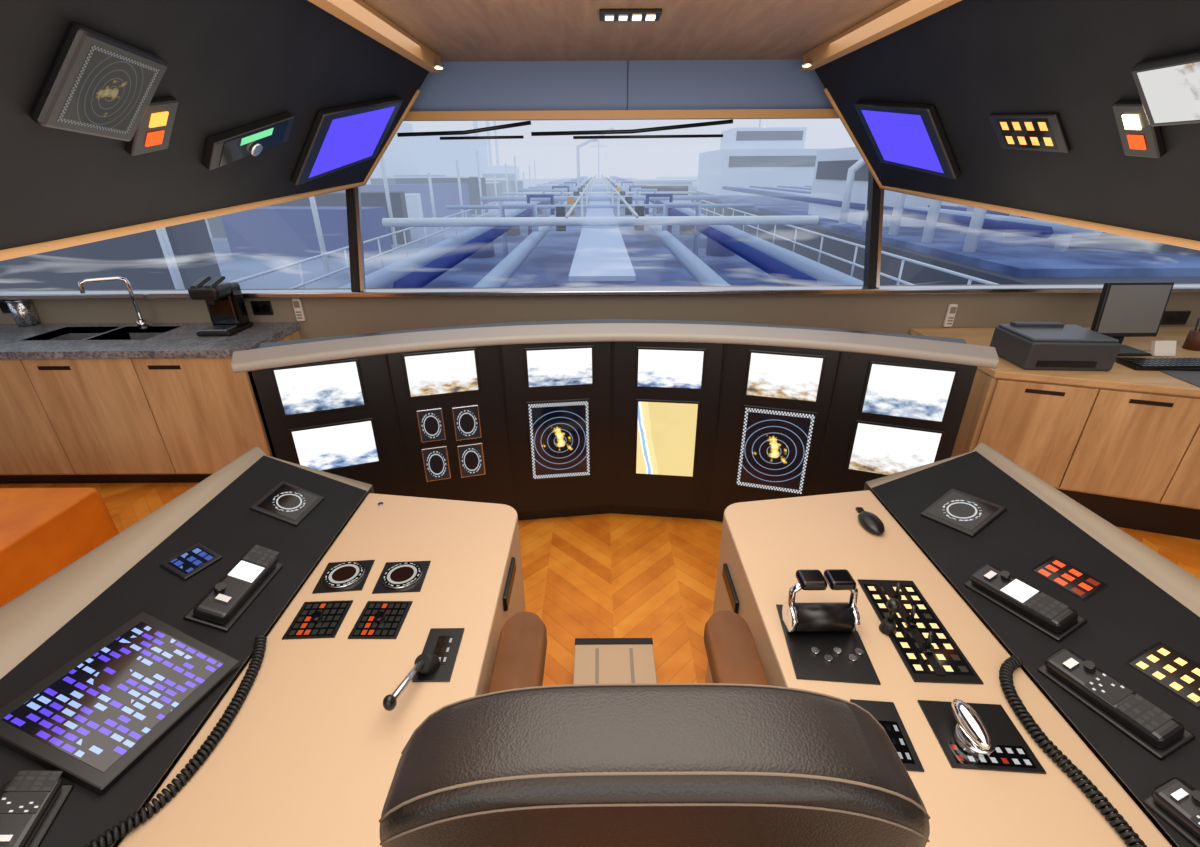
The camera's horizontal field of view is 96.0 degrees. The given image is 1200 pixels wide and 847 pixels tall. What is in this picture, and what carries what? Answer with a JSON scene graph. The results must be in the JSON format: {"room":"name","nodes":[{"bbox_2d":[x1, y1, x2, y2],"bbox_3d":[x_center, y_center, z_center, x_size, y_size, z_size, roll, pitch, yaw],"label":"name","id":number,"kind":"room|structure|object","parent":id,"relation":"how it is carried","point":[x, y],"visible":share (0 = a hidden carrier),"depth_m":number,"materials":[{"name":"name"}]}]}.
{"room":"ship's bridge","nodes":[
{"label":"ship's bridge","id":0,"kind":"room"},
{"bbox_2d":[0,483,1199,685],"bbox_3d":[0.058,1.372,1.195,8.800,0.100,6.200,0,25,0],"label":"floor","id":1,"kind":"structure","parent":0,"point":[609,575],"depth_m":2.53,"materials":[{"name":"brown wood"}]},
{"bbox_2d":[0,488,118,606],"bbox_3d":[-3.263,1.129,1.105,2.154,0.455,3.060,0,25,0],"label":"bench","id":2,"kind":"object","parent":1,"relation":"on","point":[43,531],"visible":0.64,"depth_m":2.20,"materials":[{"name":"orange fabric"}]},
{"bbox_2d":[0,276,300,483],"bbox_3d":[-3.104,-0.245,3.197,2.484,1.166,0.574,0,25,0],"label":"kitchen counter","id":3,"kind":"object","parent":1,"relation":"on","point":[142,401],"visible":0.92,"depth_m":3.00,"materials":[{"name":"brown wood"}]},
{"bbox_2d":[5,299,41,326],"bbox_3d":[-3.502,-0.676,3.284,0.116,0.155,0.116,0,25,0],"label":"utensil cup","id":4,"kind":"object","parent":3,"relation":"on","point":[24,313],"visible":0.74,"depth_m":3.25,"materials":[{"name":"metal"}]},
{"bbox_2d":[23,327,118,339],"bbox_3d":[-3.064,-0.448,3.177,0.338,0.170,0.290,0,25,0],"label":"basin","id":5,"kind":"object","parent":3,"relation":"in","point":[62,333],"depth_m":3.27,"materials":[{"name":"black metal"}]},
{"bbox_2d":[78,276,148,328],"bbox_3d":[-2.798,-0.692,3.134,0.257,0.306,0.145,0,25,0],"label":"faucet","id":6,"kind":"object","parent":3,"relation":"on","point":[142,323],"depth_m":3.15,"materials":[{"name":"silver metal"}]},
{"bbox_2d":[87,326,180,339],"bbox_3d":[-2.702,-0.451,3.177,0.338,0.170,0.290,0,25,0],"label":"basin","id":7,"kind":"object","parent":3,"relation":"in","point":[124,332],"depth_m":3.27,"materials":[{"name":"black metal"}]},
{"bbox_2d":[188,276,253,335],"bbox_3d":[-2.187,-0.682,3.098,0.190,0.309,0.240,0,25,0],"label":"coffee machine","id":8,"kind":"object","parent":3,"relation":"on","point":[225,304],"visible":1,"depth_m":3.09,"materials":[{"name":"black plastic"}]},
{"bbox_2d":[200,325,236,331],"bbox_3d":[-2.187,-0.546,3.095,0.150,0.012,0.100,0,25,0],"label":"tray","id":9,"kind":"object","parent":8,"relation":"on","point":[212,328],"depth_m":3.07,"materials":[{"name":"silver metal"}]},
{"bbox_2d":[0,447,525,846],"bbox_3d":[-0.817,0.950,0.849,1.175,0.968,2.255,0,25,0],"label":"desk","id":10,"kind":"object","parent":1,"relation":"on","point":[253,660],"visible":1,"depth_m":1.06,"materials":[{"name":"beige laminate"}]},
{"bbox_2d":[287,602,348,635],"bbox_3d":[-0.638,0.442,1.225,0.101,0.001,0.103,0,25,0],"label":"panel","id":11,"kind":"object","parent":10,"relation":"on","point":[332,612],"depth_m":1.22,"materials":[{"name":"black plastic"}]},
{"bbox_2d":[352,603,407,635],"bbox_3d":[-0.495,0.442,1.223,0.092,0.001,0.101,0,25,0],"label":"panel","id":12,"kind":"object","parent":10,"relation":"on","point":[367,626],"depth_m":1.22,"materials":[{"name":"black plastic"}]},
{"bbox_2d":[231,319,998,521],"bbox_3d":[0.060,0.053,2.679,3.231,1.030,0.834,0,25,0],"label":"console","id":13,"kind":"object","parent":1,"relation":"on","point":[565,418],"visible":0.97,"depth_m":2.50,"materials":[{"name":"black plastic"}]},
{"bbox_2d":[573,638,656,683],"bbox_3d":[0.051,0.895,1.901,0.280,0.165,0.202,0,25,0],"label":"footrest","id":14,"kind":"object","parent":1,"relation":"on","point":[596,660],"visible":0.56,"depth_m":1.87,"materials":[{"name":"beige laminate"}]},
{"bbox_2d":[379,610,929,846],"bbox_3d":[0.059,0.706,0.997,0.564,1.275,0.695,0,25,0],"label":"chair","id":15,"kind":"object","parent":1,"relation":"on","point":[738,759],"visible":1,"depth_m":0.44,"materials":[{"name":"brown leather"}]},
{"bbox_2d":[705,443,1199,846],"bbox_3d":[0.867,0.945,0.851,1.013,0.957,2.255,0,25,0],"label":"desk","id":16,"kind":"object","parent":1,"relation":"on","point":[1031,665],"visible":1,"depth_m":1.11,"materials":[{"name":"beige laminate"}]},
{"bbox_2d":[1129,644,1199,706],"bbox_3d":[1.042,0.451,0.973,0.090,0.040,0.119,0,25,0],"label":"panel","id":17,"kind":"object","parent":16,"relation":"attached to","point":[1170,673],"depth_m":0.98,"materials":[{"name":"black plastic"}]},
{"bbox_2d":[910,327,1199,539],"bbox_3d":[3.193,0.118,2.770,2.504,0.800,1.689,0,25,0],"label":"base cabinet","id":18,"kind":"object","parent":1,"relation":"on","point":[1122,442],"visible":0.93,"depth_m":2.65,"materials":[{"name":"brown wood"}]},
{"bbox_2d":[989,321,1120,370],"bbox_3d":[2.293,-0.399,2.738,0.410,0.171,0.316,1,25,4],"label":"printer","id":19,"kind":"object","parent":18,"relation":"on","point":[1027,345],"visible":0.94,"depth_m":2.62,"materials":[{"name":"grey plastic"}]},
{"bbox_2d":[1090,282,1173,355],"bbox_3d":[2.776,-0.550,2.829,0.340,0.364,0.160,0,25,0],"label":"computer monitor","id":20,"kind":"object","parent":18,"relation":"on","point":[1124,309],"visible":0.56,"depth_m":2.81,"materials":[{"name":"black plastic"}]},
{"bbox_2d":[1148,341,1176,356],"bbox_3d":[2.946,-0.395,2.830,0.110,0.082,0.060,0,25,0],"label":"pad","id":21,"kind":"object","parent":18,"relation":"on","point":[1158,348],"visible":0.96,"depth_m":2.81,"materials":[{"name":"white paper"}]},
{"bbox_2d":[1159,370,1199,386],"bbox_3d":[2.912,-0.211,2.529,0.400,0.003,0.260,2,25,5],"label":"desk mat","id":22,"kind":"object","parent":18,"relation":"on","point":[1192,377],"visible":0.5,"depth_m":2.56,"materials":[{"name":"grey fabric"}]},
{"bbox_2d":[1115,357,1199,370],"bbox_3d":[2.842,-0.293,2.678,0.444,0.028,0.154,1,25,4],"label":"keyboard","id":23,"kind":"object","parent":22,"relation":"on","point":[1135,363],"visible":0.98,"depth_m":2.65,"materials":[{"name":"black plastic"}]},
{"bbox_2d":[1182,318,1199,350],"bbox_3d":[3.230,-0.484,2.911,0.080,0.170,0.080,0,25,0],"label":"pen cup","id":24,"kind":"object","parent":18,"relation":"on","point":[1192,341],"visible":1,"depth_m":2.91,"materials":[{"name":"brown leather"}]},
{"bbox_2d":[0,283,1199,338],"bbox_3d":[0.048,-0.365,3.572,8.800,1.030,0.180,0,25,0],"label":"wall","id":25,"kind":"structure","parent":0,"point":[885,313],"depth_m":3.32,"materials":[{"name":"beige"}]},
{"bbox_2d":[0,300,10,312],"bbox_3d":[-3.609,-0.716,3.291,0.100,0.085,0.014,0,25,0],"label":"wall socket","id":26,"kind":"object","parent":25,"relation":"attached to","point":[2,301],"depth_m":3.29,"materials":[{"name":"black plastic"}]},
{"bbox_2d":[250,301,273,314],"bbox_3d":[-2.066,-0.706,3.300,0.120,0.085,0.014,0,25,0],"label":"wall socket","id":27,"kind":"object","parent":25,"relation":"attached to","point":[260,303],"depth_m":3.29,"materials":[{"name":"black plastic"}]},
{"bbox_2d":[292,298,305,320],"bbox_3d":[-1.839,-0.696,3.300,0.050,0.140,0.022,0,25,0],"label":"remote","id":28,"kind":"object","parent":25,"relation":"attached to","point":[301,309],"visible":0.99,"depth_m":3.29,"materials":[{"name":"white plastic"}]},
{"bbox_2d":[293,301,299,307],"bbox_3d":[-1.840,-0.722,3.274,0.034,0.040,0.003,0,25,0],"label":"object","id":29,"kind":"object","parent":28,"relation":"attached to","point":[296,303],"depth_m":3.27,"materials":[{"name":"beige plastic"}]},
{"bbox_2d":[943,304,957,326],"bbox_3d":[2.157,-0.666,3.325,0.050,0.140,0.022,0,25,0],"label":"remote","id":30,"kind":"object","parent":25,"relation":"attached to","point":[948,315],"visible":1,"depth_m":3.32,"materials":[{"name":"white plastic"}]},
{"bbox_2d":[949,307,956,313],"bbox_3d":[2.157,-0.692,3.299,0.034,0.040,0.003,0,25,0],"label":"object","id":31,"kind":"object","parent":30,"relation":"attached to","point":[953,309],"depth_m":3.30,"materials":[{"name":"beige plastic"}]},
{"bbox_2d":[1160,311,1190,324],"bbox_3d":[3.558,-0.654,3.341,0.160,0.085,0.014,0,25,0],"label":"wall socket","id":32,"kind":"object","parent":25,"relation":"attached to","point":[1176,314],"depth_m":3.33,"materials":[{"name":"black plastic"}]},
{"bbox_2d":[404,59,839,120],"bbox_3d":[0.038,-1.938,3.158,8.800,0.290,0.200,0,25,0],"label":"wall","id":33,"kind":"structure","parent":0,"point":[639,89],"depth_m":3.11,"materials":[{"name":"blue"}]},
{"bbox_2d":[0,119,1199,299],"bbox_3d":[0.042,-1.290,3.213,8.800,0.969,0.454,0,25,0],"label":"window","id":34,"kind":"structure","parent":33,"relation":"in","point":[592,132],"depth_m":3.21,"materials":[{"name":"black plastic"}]},
{"bbox_2d":[355,187,365,289],"bbox_3d":[-1.438,-1.283,3.217,0.020,0.960,0.350,0,25,0],"label":"window frame","id":35,"kind":"object","parent":34,"relation":"attached to","point":[357,189],"depth_m":3.23,"materials":[{"name":"grey metal"}]},
{"bbox_2d":[397,121,530,136],"bbox_3d":[-0.810,-1.758,3.221,0.802,0.081,0.024,0,25,0],"label":"window wiper","id":36,"kind":"object","parent":34,"relation":"attached to","point":[436,133],"depth_m":3.22,"materials":[{"name":"black plastic"}]},
{"bbox_2d":[875,189,883,286],"bbox_3d":[1.672,-1.302,3.217,0.020,0.960,0.350,0,25,0],"label":"window frame","id":37,"kind":"object","parent":34,"relation":"attached to","point":[881,205],"depth_m":3.22,"materials":[{"name":"grey metal"}]},
{"bbox_2d":[362,0,898,61],"bbox_3d":[0.045,-0.826,0.343,8.800,0.116,6.522,0,25,0],"label":"ceiling","id":38,"kind":"structure","parent":0,"point":[455,30],"depth_m":2.33,"materials":[{"name":"brown wood"}]},
{"bbox_2d":[0,0,444,260],"bbox_3d":[-1.453,-0.545,0.774,1.300,0.769,5.071,0,25,0],"label":"console","id":39,"kind":"object","parent":38,"relation":"attached to","point":[118,118],"visible":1,"depth_m":1.55,"materials":[{"name":"plastic"}]},
{"bbox_2d":[30,23,168,141],"bbox_3d":[-1.159,-0.783,1.264,0.180,0.208,0.288,0,25,0],"label":"monitor","id":40,"kind":"object","parent":39,"relation":"attached to","point":[96,81],"depth_m":1.22,"materials":[{"name":"black plastic"}]},
{"bbox_2d":[126,96,178,155],"bbox_3d":[-1.219,-0.810,1.470,0.127,0.147,0.157,0,25,0],"label":"switch","id":41,"kind":"object","parent":39,"relation":"attached to","point":[151,133],"depth_m":1.46,"materials":[{"name":"black plastic"}]},
{"bbox_2d":[291,96,402,184],"bbox_3d":[-1.184,-1.363,2.571,0.345,0.403,0.788,0,25,0],"label":"monitor","id":42,"kind":"object","parent":39,"relation":"attached to","point":[342,133],"depth_m":2.47,"materials":[{"name":"black"}]},
{"bbox_2d":[434,64,444,68],"bbox_3d":[-0.846,-1.859,2.817,0.070,0.014,0.070,0,25,0],"label":"light","id":43,"kind":"object","parent":39,"relation":"attached to","point":[436,66],"depth_m":2.80,"materials":[{"name":"silver metal"}]},
{"bbox_2d":[605,16,613,20],"bbox_3d":[0.037,-1.594,2.124,0.034,0.006,0.050,0,25,0],"label":"light","id":44,"kind":"object","parent":38,"relation":"attached to","point":[607,18],"visible":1,"depth_m":2.12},
{"bbox_2d":[619,16,627,20],"bbox_3d":[0.091,-1.594,2.124,0.034,0.006,0.050,0,25,0],"label":"light","id":45,"kind":"object","parent":38,"relation":"attached to","point":[621,18],"visible":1,"depth_m":2.12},
{"bbox_2d":[632,16,641,20],"bbox_3d":[0.145,-1.595,2.124,0.034,0.006,0.050,0,25,0],"label":"light","id":46,"kind":"object","parent":38,"relation":"attached to","point":[635,18],"visible":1,"depth_m":2.12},
{"bbox_2d":[646,16,654,20],"bbox_3d":[0.199,-1.595,2.124,0.034,0.006,0.050,0,25,0],"label":"light","id":47,"kind":"object","parent":38,"relation":"attached to","point":[648,18],"visible":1,"depth_m":2.12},
{"bbox_2d":[801,0,1199,249],"bbox_3d":[1.627,-0.551,0.779,1.140,0.797,5.071,0,25,0],"label":"console","id":48,"kind":"object","parent":38,"relation":"attached to","point":[1085,114],"visible":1,"depth_m":1.78,"materials":[{"name":"plastic"}]},
{"bbox_2d":[801,62,811,66],"bbox_3d":[1.084,-1.871,2.817,0.070,0.014,0.070,0,25,0],"label":"light","id":49,"kind":"object","parent":48,"relation":"attached to","point":[807,64],"depth_m":2.80,"materials":[{"name":"silver metal"}]},
{"bbox_2d":[854,100,960,178],"bbox_3d":[1.440,-1.357,2.560,0.306,0.357,0.655,0,25,0],"label":"monitor","id":50,"kind":"object","parent":48,"relation":"attached to","point":[914,138],"depth_m":2.48,"materials":[{"name":"black"}]},
{"bbox_2d":[996,119,1057,149],"bbox_3d":[1.472,-1.003,1.868,0.089,0.107,0.245,0,25,0],"label":"panel","id":51,"kind":"object","parent":48,"relation":"attached to","point":[1014,134],"depth_m":1.86,"materials":[{"name":"plastic"}]},
{"bbox_2d":[1112,100,1165,157],"bbox_3d":[1.487,-0.813,1.491,0.126,0.146,0.124,0,25,0],"label":"switch","id":52,"kind":"object","parent":48,"relation":"attached to","point":[1139,136],"depth_m":1.48,"materials":[{"name":"black plastic"}]},
{"bbox_2d":[1130,50,1199,126],"bbox_3d":[1.418,-0.804,1.298,0.128,0.146,0.242,0,25,0],"label":"monitor","id":53,"kind":"object","parent":48,"relation":"attached to","point":[1167,82],"depth_m":1.33,"materials":[{"name":"black plastic"}]},
{"label":"outside","id":54,"kind":"structure","parent":0,"visible":0},
{"bbox_2d":[0,119,1199,289],"bbox_3d":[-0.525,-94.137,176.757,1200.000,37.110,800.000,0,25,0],"label":"ship","id":55,"kind":"object","parent":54,"point":[763,208],"visible":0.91,"depth_m":20.12,"materials":[{"name":"blue"}]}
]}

